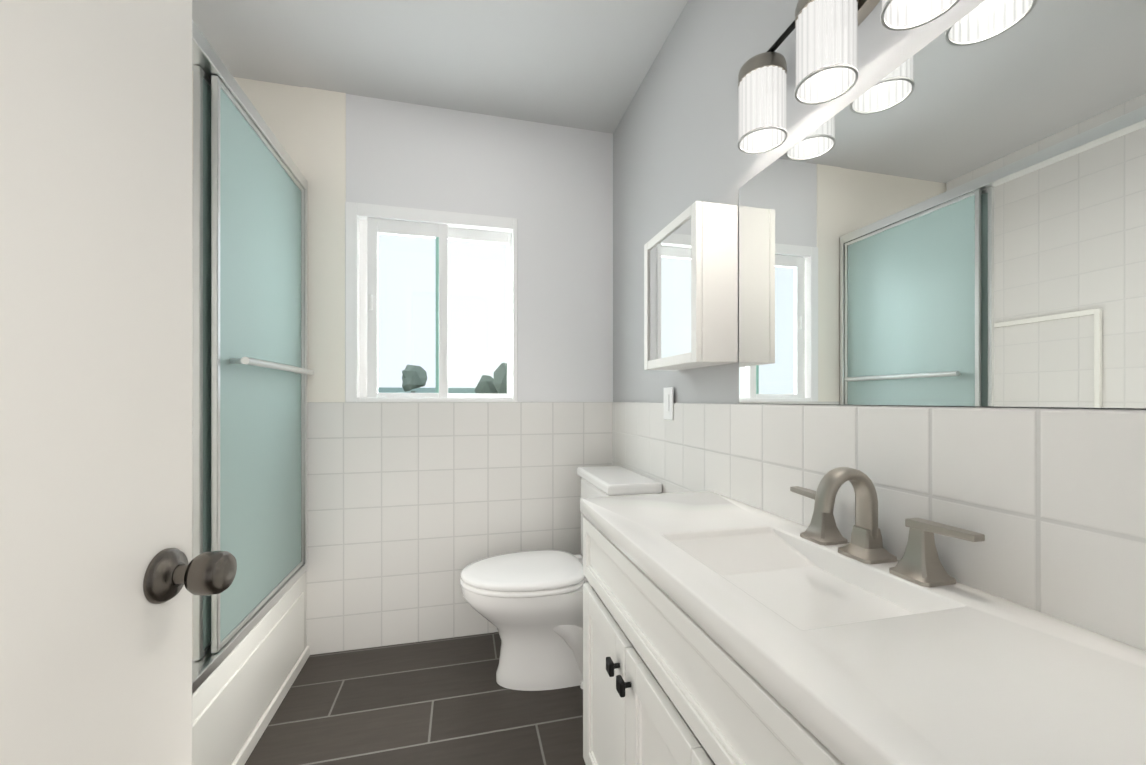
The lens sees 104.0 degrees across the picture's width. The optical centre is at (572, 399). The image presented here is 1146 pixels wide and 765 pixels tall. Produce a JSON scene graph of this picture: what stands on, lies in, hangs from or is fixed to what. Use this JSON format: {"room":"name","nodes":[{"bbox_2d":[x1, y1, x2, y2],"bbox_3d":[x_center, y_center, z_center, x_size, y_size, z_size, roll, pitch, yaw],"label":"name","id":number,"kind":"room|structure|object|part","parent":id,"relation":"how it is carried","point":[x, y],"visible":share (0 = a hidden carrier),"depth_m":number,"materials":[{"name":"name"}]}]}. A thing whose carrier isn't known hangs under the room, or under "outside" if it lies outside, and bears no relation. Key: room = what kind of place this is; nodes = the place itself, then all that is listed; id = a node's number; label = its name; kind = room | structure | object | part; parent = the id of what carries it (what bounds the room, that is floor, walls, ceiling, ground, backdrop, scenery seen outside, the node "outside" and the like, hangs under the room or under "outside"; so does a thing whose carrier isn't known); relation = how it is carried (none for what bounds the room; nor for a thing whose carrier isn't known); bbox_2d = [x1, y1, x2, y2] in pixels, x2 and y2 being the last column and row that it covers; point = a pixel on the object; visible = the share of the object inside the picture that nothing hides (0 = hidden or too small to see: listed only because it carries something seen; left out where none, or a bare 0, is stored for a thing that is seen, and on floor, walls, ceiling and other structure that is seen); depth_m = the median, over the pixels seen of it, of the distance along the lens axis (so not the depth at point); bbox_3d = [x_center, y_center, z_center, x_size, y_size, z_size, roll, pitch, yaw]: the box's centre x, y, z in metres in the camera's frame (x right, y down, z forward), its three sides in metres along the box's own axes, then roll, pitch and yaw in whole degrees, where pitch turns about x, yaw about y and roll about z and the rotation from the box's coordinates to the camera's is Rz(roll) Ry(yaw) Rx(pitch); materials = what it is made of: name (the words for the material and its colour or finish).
{"room":"bathroom","nodes":[
{"label":"bathroom","id":0,"kind":"room"},
{"bbox_2d":[0,0,191,764],"bbox_3d":[-0.480,0.057,0.279,0.075,2.030,0.720,0,0,-9],"label":"door leaf","id":1,"kind":"structure","parent":0,"point":[95,327],"depth_m":0.48,"materials":[{"name":"white paint"}]},
{"bbox_2d":[143,548,187,603],"bbox_3d":[-0.521,0.228,0.581,0.018,0.068,0.068,0,0,-9],"label":"rose","id":2,"kind":"object","parent":1,"relation":"attached to","point":[159,587],"visible":0.83,"depth_m":0.56,"materials":[{"name":"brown metal"}]},
{"bbox_2d":[184,551,236,595],"bbox_3d":[-0.475,0.228,0.588,0.044,0.055,0.055,0,0,-14],"label":"door knob","id":3,"kind":"object","parent":2,"relation":"attached to","point":[210,573],"visible":1,"depth_m":0.57,"materials":[{"name":"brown metal"}]},
{"bbox_3d":[-0.502,0.228,0.584,0.024,0.026,0.026,0,0,-9],"label":"door knob neck","id":4,"kind":"part","parent":1,"relation":"part of","materials":[{"name":"beige metal"}]},
{"bbox_2d":[192,169,192,558],"bbox_3d":[-1.574,0.080,1.833,0.880,2.000,0.108,0,0,-14],"label":"tiled wall","id":5,"kind":"structure","parent":0,"point":[192,352],"depth_m":1.79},
{"bbox_2d":[192,71,612,401],"bbox_3d":[-0.859,-0.654,2.011,2.355,1.332,0.104,0,0,-14],"label":"wall","id":6,"kind":"structure","parent":0,"point":[565,250],"depth_m":2.07,"materials":[{"name":"white paint"}]},
{"bbox_2d":[345,202,517,401],"bbox_3d":[-0.628,-0.419,2.049,0.740,0.862,0.082,0,0,-14],"label":"window","id":7,"kind":"structure","parent":6,"relation":"in","point":[355,308],"depth_m":2.00,"materials":[{"name":"white plastic"}]},
{"bbox_3d":[-0.965,-0.419,1.966,0.048,0.862,0.082,0,0,-14],"label":"frame","id":8,"kind":"part","parent":7,"relation":"part of","materials":[{"name":"white plastic"}]},
{"bbox_2d":[368,294,371,309],"bbox_3d":[-0.886,-0.425,1.955,0.016,0.070,0.011,0,0,-14],"label":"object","id":9,"kind":"structure","parent":7,"relation":"attached to","point":[369,301],"depth_m":1.95,"materials":[{"name":"white"}]},
{"bbox_3d":[-0.883,-0.402,1.974,0.042,0.787,0.025,0,0,-14],"label":"window sash left","id":10,"kind":"part","parent":7,"relation":"part of","materials":[{"name":"white plastic"}]},
{"bbox_3d":[-0.737,-0.019,2.010,0.259,0.022,0.025,0,0,-14],"label":"window sash","id":11,"kind":"part","parent":7,"relation":"part of","materials":[{"name":"white plastic"}]},
{"bbox_3d":[-0.737,-0.765,2.010,0.259,0.060,0.025,0,0,-14],"label":"window sash","id":12,"kind":"part","parent":7,"relation":"part of","materials":[{"name":"white plastic"}]},
{"bbox_3d":[-0.737,-0.383,2.010,0.259,0.705,0.004,0,0,-14],"label":"glass","id":13,"kind":"part","parent":7,"relation":"part of","materials":[{"name":"clear glass"}]},
{"bbox_3d":[-0.616,-0.823,2.052,0.670,0.055,0.082,0,0,-14],"label":"window frame","id":14,"kind":"part","parent":7,"relation":"part of","materials":[{"name":"white plastic"}]},
{"bbox_3d":[-0.616,0.002,2.052,0.670,0.020,0.082,0,0,-14],"label":"frame","id":15,"kind":"part","parent":7,"relation":"part of","materials":[{"name":"white plastic"}]},
{"bbox_2d":[436,237,438,392],"bbox_3d":[-0.615,-0.383,2.027,0.014,0.705,0.003,0,0,-14],"label":"window glazing edge","id":16,"kind":"structure","parent":7,"relation":"in","point":[437,314],"depth_m":2.03,"materials":[{"name":"teal"}]},
{"bbox_3d":[-0.592,-0.402,2.046,0.040,0.787,0.025,0,0,-14],"label":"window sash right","id":17,"kind":"part","parent":7,"relation":"part of","materials":[{"name":"white plastic"}]},
{"bbox_3d":[-0.452,-0.387,2.111,0.283,0.717,0.004,0,0,-14],"label":"glass","id":18,"kind":"part","parent":7,"relation":"part of","materials":[{"name":"clear glass"}]},
{"bbox_3d":[-0.452,-0.018,2.111,0.283,0.020,0.026,0,0,-14],"label":"window sash","id":19,"kind":"part","parent":7,"relation":"part of","materials":[{"name":"white plastic"}]},
{"bbox_3d":[-0.452,-0.770,2.111,0.283,0.050,0.026,0,0,-14],"label":"window sash","id":20,"kind":"part","parent":7,"relation":"part of","materials":[{"name":"white plastic"}]},
{"bbox_3d":[-0.305,-0.402,2.147,0.020,0.787,0.026,0,0,-14],"label":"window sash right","id":21,"kind":"part","parent":7,"relation":"part of","materials":[{"name":"white plastic"}]},
{"bbox_3d":[-0.280,-0.419,2.134,0.022,0.862,0.082,0,0,-14],"label":"frame","id":22,"kind":"part","parent":7,"relation":"part of","materials":[{"name":"white plastic"}]},
{"bbox_2d":[245,632,585,764],"bbox_3d":[-0.404,1.110,0.163,2.955,0.060,4.110,0,0,-14],"label":"floor","id":23,"kind":"structure","parent":0,"point":[448,701],"depth_m":1.53,"materials":[{"name":"grey tile"}]},
{"bbox_2d":[192,20,313,764],"bbox_3d":[-1.296,0.080,1.067,0.833,2.000,1.506,0,0,-14],"label":"bathtub","id":24,"kind":"object","parent":23,"relation":"on","point":[250,647],"visible":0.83,"depth_m":1.36,"materials":[{"name":"teal glass"}]},
{"bbox_3d":[-0.985,-0.095,1.177,0.016,1.556,0.016,0,0,-14],"label":"panel","id":25,"kind":"part","parent":24,"relation":"part of","materials":[{"name":"silver metal"}]},
{"bbox_3d":[-0.958,-0.110,1.289,0.049,0.015,0.016,0,0,-14],"label":"towelbar post","id":26,"kind":"part","parent":24,"relation":"part of","materials":[{"name":"silver metal"}]},
{"bbox_3d":[-0.937,0.902,1.156,0.008,0.235,1.386,0,0,-14],"label":"apron panel","id":27,"kind":"part","parent":24,"relation":"part of","materials":[{"name":"white ceramic"}]},
{"bbox_3d":[-1.046,-0.095,1.531,0.006,1.524,0.640,0,0,-14],"label":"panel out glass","id":28,"kind":"part","parent":24,"relation":"part of","materials":[{"name":"teal glass"}]},
{"bbox_2d":[306,402,611,654],"bbox_3d":[-0.431,0.546,2.115,1.475,1.068,0.108,0,0,-14],"label":"tile","id":29,"kind":"structure","parent":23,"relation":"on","point":[414,509],"depth_m":2.00,"materials":[{"name":"white tile"}]},
{"bbox_2d":[460,466,661,690],"bbox_3d":[-0.075,0.693,1.774,0.723,0.775,0.456,0,0,-14],"label":"toilet","id":30,"kind":"object","parent":23,"relation":"on","point":[528,605],"visible":0.69,"depth_m":1.67,"materials":[{"name":"white ceramic"}]},
{"bbox_3d":[-0.195,0.659,1.744,0.473,0.027,0.376,0,0,-14],"label":"lid","id":31,"kind":"part","parent":30,"relation":"part of","materials":[{"name":"white ceramic"}]},
{"bbox_3d":[-0.107,0.887,1.766,0.642,0.385,0.364,0,0,-14],"label":"bowl","id":32,"kind":"part","parent":30,"relation":"part of","materials":[{"name":"white ceramic"}]},
{"bbox_3d":[0.173,0.325,1.835,0.212,0.040,0.456,0,0,-14],"label":"tank lid","id":33,"kind":"part","parent":30,"relation":"part of","materials":[{"name":"white ceramic"}]},
{"bbox_2d":[580,467,1145,764],"bbox_3d":[0.341,0.598,0.712,0.426,0.964,1.162,0,0,-14],"label":"bathroom vanity","id":34,"kind":"object","parent":23,"relation":"on","point":[718,629],"visible":1,"depth_m":0.57,"materials":[{"name":"white paint"}]},
{"bbox_3d":[0.042,0.730,1.183,0.018,0.469,0.055,0,0,-14],"label":"door","id":35,"kind":"part","parent":34,"relation":"part of","materials":[{"name":"white paint"}]},
{"bbox_3d":[0.051,0.730,1.153,0.014,0.359,0.008,0,0,-14],"label":"door","id":36,"kind":"part","parent":34,"relation":"part of","materials":[{"name":"white paint"}]},
{"bbox_3d":[0.074,0.523,1.054,0.018,0.055,0.210,0,0,-14],"label":"door","id":37,"kind":"part","parent":34,"relation":"part of","materials":[{"name":"white paint"}]},
{"bbox_3d":[0.074,0.937,1.054,0.018,0.055,0.210,0,0,-14],"label":"door","id":38,"kind":"part","parent":34,"relation":"part of","materials":[{"name":"white paint"}]},
{"bbox_3d":[0.076,0.906,1.055,0.014,0.008,0.194,0,0,-14],"label":"door","id":39,"kind":"part","parent":34,"relation":"part of","materials":[{"name":"white paint"}]},
{"bbox_3d":[0.078,0.730,1.056,0.009,0.363,0.214,0,0,-14],"label":"door","id":40,"kind":"part","parent":34,"relation":"part of","materials":[{"name":"white paint"}]},
{"bbox_3d":[0.088,0.550,0.924,0.016,0.010,0.010,0,0,-14],"label":"knob stem","id":41,"kind":"part","parent":34,"relation":"part of","materials":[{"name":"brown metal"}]},
{"bbox_3d":[0.100,0.730,0.957,0.014,0.359,0.008,0,0,-14],"label":"door","id":42,"kind":"part","parent":34,"relation":"part of","materials":[{"name":"white paint"}]},
{"bbox_3d":[0.105,0.730,0.926,0.018,0.469,0.055,0,0,-14],"label":"door","id":43,"kind":"part","parent":34,"relation":"part of","materials":[{"name":"white paint"}]},
{"bbox_3d":[0.103,0.550,0.862,0.016,0.010,0.010,0,0,-14],"label":"knob stem","id":44,"kind":"part","parent":34,"relation":"part of","materials":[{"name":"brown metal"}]},
{"bbox_3d":[0.119,0.730,0.869,0.018,0.469,0.055,0,0,-14],"label":"door","id":45,"kind":"part","parent":34,"relation":"part of","materials":[{"name":"white paint"}]},
{"bbox_3d":[0.129,0.730,0.838,0.014,0.359,0.008,0,0,-14],"label":"door","id":46,"kind":"part","parent":34,"relation":"part of","materials":[{"name":"white paint"}]},
{"bbox_3d":[0.151,0.523,0.740,0.018,0.055,0.210,0,0,-14],"label":"door","id":47,"kind":"part","parent":34,"relation":"part of","materials":[{"name":"white paint"}]},
{"bbox_3d":[0.153,0.555,0.740,0.014,0.008,0.194,0,0,-14],"label":"door","id":48,"kind":"part","parent":34,"relation":"part of","materials":[{"name":"white paint"}]},
{"bbox_3d":[0.183,0.730,0.611,0.018,0.469,0.055,0,0,-14],"label":"door","id":49,"kind":"part","parent":34,"relation":"part of","materials":[{"name":"white paint"}]},
{"bbox_2d":[790,486,847,545],"bbox_3d":[0.477,0.226,0.886,0.062,0.088,0.110,0,0,-14],"label":"handle","id":50,"kind":"object","parent":34,"relation":"on","point":[822,530],"depth_m":0.85,"materials":[{"name":"silver metal"}]},
{"bbox_2d":[814,467,897,564],"bbox_3d":[0.474,0.193,0.763,0.131,0.154,0.066,0,0,-14],"label":"faucet","id":51,"kind":"object","parent":34,"relation":"on","point":[865,547],"depth_m":0.75,"materials":[{"name":"silver metal"}]},
{"bbox_2d":[889,517,984,587],"bbox_3d":[0.534,0.226,0.655,0.062,0.088,0.110,0,0,-14],"label":"handle","id":52,"kind":"object","parent":34,"relation":"on","point":[920,566],"depth_m":0.66,"materials":[{"name":"silver metal"}]},
{"bbox_2d":[192,0,687,133],"bbox_3d":[-0.404,-1.350,0.164,2.955,0.060,4.110,0,0,-14],"label":"ceiling","id":53,"kind":"structure","parent":0,"point":[583,64],"depth_m":1.69,"materials":[{"name":"grey paint"}]},
{"bbox_2d":[613,0,1145,409],"bbox_3d":[0.497,-0.654,1.220,0.100,1.332,2.090,0,0,-14],"label":"wall","id":54,"kind":"structure","parent":0,"point":[677,152],"depth_m":1.42,"materials":[{"name":"grey paint"}]},
{"bbox_2d":[644,201,737,370],"bbox_3d":[0.344,-0.313,1.365,0.126,0.425,0.350,0,0,-14],"label":"mirror cabinet","id":55,"kind":"object","parent":54,"relation":"attached to","point":[691,287],"visible":1,"depth_m":1.21,"materials":[{"name":"white paint"}]},
{"bbox_3d":[0.294,-0.313,1.353,0.011,0.369,0.294,0,0,-14],"label":"glass","id":56,"kind":"part","parent":55,"relation":"part of","materials":[{"name":"white"}]},
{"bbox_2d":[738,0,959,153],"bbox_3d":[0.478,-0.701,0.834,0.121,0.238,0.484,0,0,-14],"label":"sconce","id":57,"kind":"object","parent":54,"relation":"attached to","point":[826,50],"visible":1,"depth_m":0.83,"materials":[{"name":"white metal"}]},
{"bbox_3d":[0.426,-0.650,1.009,0.101,0.130,0.101,0,0,-14],"label":"glass","id":58,"kind":"part","parent":57,"relation":"part of","materials":[{"name":"white glass"}]},
{"bbox_3d":[0.469,-0.650,0.832,0.101,0.130,0.101,0,0,-14],"label":"glass","id":59,"kind":"part","parent":57,"relation":"part of","materials":[{"name":"white glass"}]},
{"bbox_3d":[0.513,-0.650,0.655,0.101,0.130,0.101,0,0,-14],"label":"glass","id":60,"kind":"part","parent":57,"relation":"part of","materials":[{"name":"white glass"}]},
{"bbox_2d":[612,402,1145,650],"bbox_3d":[0.494,0.546,1.215,0.108,1.068,2.082,0,0,-14],"label":"tile","id":61,"kind":"structure","parent":54,"relation":"attached to","point":[1050,504],"depth_m":0.65,"materials":[{"name":"white tile"}]},
{"bbox_2d":[663,387,672,419],"bbox_3d":[0.339,0.014,1.598,0.010,0.115,0.070,0,0,-14],"label":"switch plate","id":62,"kind":"object","parent":61,"relation":"attached to","point":[668,403],"visible":1,"depth_m":1.58,"materials":[{"name":"white plastic"}]},
{"bbox_2d":[739,0,1145,407],"bbox_3d":[0.564,-0.278,0.726,0.006,0.575,0.978,0,0,-14],"label":"vanity mirror","id":63,"kind":"object","parent":54,"relation":"attached to","point":[954,214],"visible":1,"depth_m":0.65,"materials":[{"name":"clear glass"}]},
{"label":"outside","id":64,"kind":"structure","parent":0,"visible":0},
{"bbox_2d":[402,365,426,391],"bbox_3d":[-3.988,-0.541,11.259,0.633,0.693,0.548,0,0,-14],"label":"tree","id":65,"kind":"object","parent":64,"point":[416,379],"depth_m":11.07,"materials":[{"name":"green plant"}]},
{"bbox_2d":[475,375,497,393],"bbox_3d":[-2.100,-0.245,11.271,0.742,0.746,0.707,0,0,-14],"label":"tree","id":66,"kind":"object","parent":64,"point":[478,388],"depth_m":10.97,"materials":[{"name":"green plant"}]},
{"bbox_2d":[493,363,506,393],"bbox_3d":[-1.479,-0.317,10.858,0.911,1.115,0.902,0,0,-14],"label":"tree","id":67,"kind":"object","parent":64,"point":[496,382],"depth_m":10.53,"materials":[{"name":"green plant"}]},
{"bbox_3d":[-5.315,0.508,16.096,9.500,1.150,6.000,0,0,-14],"label":"house","id":68,"kind":"object","parent":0,"visible":0},
{"bbox_2d":[378,387,475,393],"bbox_3d":[-5.364,-0.202,16.084,3.800,0.270,7.000,0,0,-14],"label":"roof","id":69,"kind":"structure","parent":68,"relation":"on","point":[424,390],"depth_m":12.76,"materials":[{"name":"teal"}]}
]}

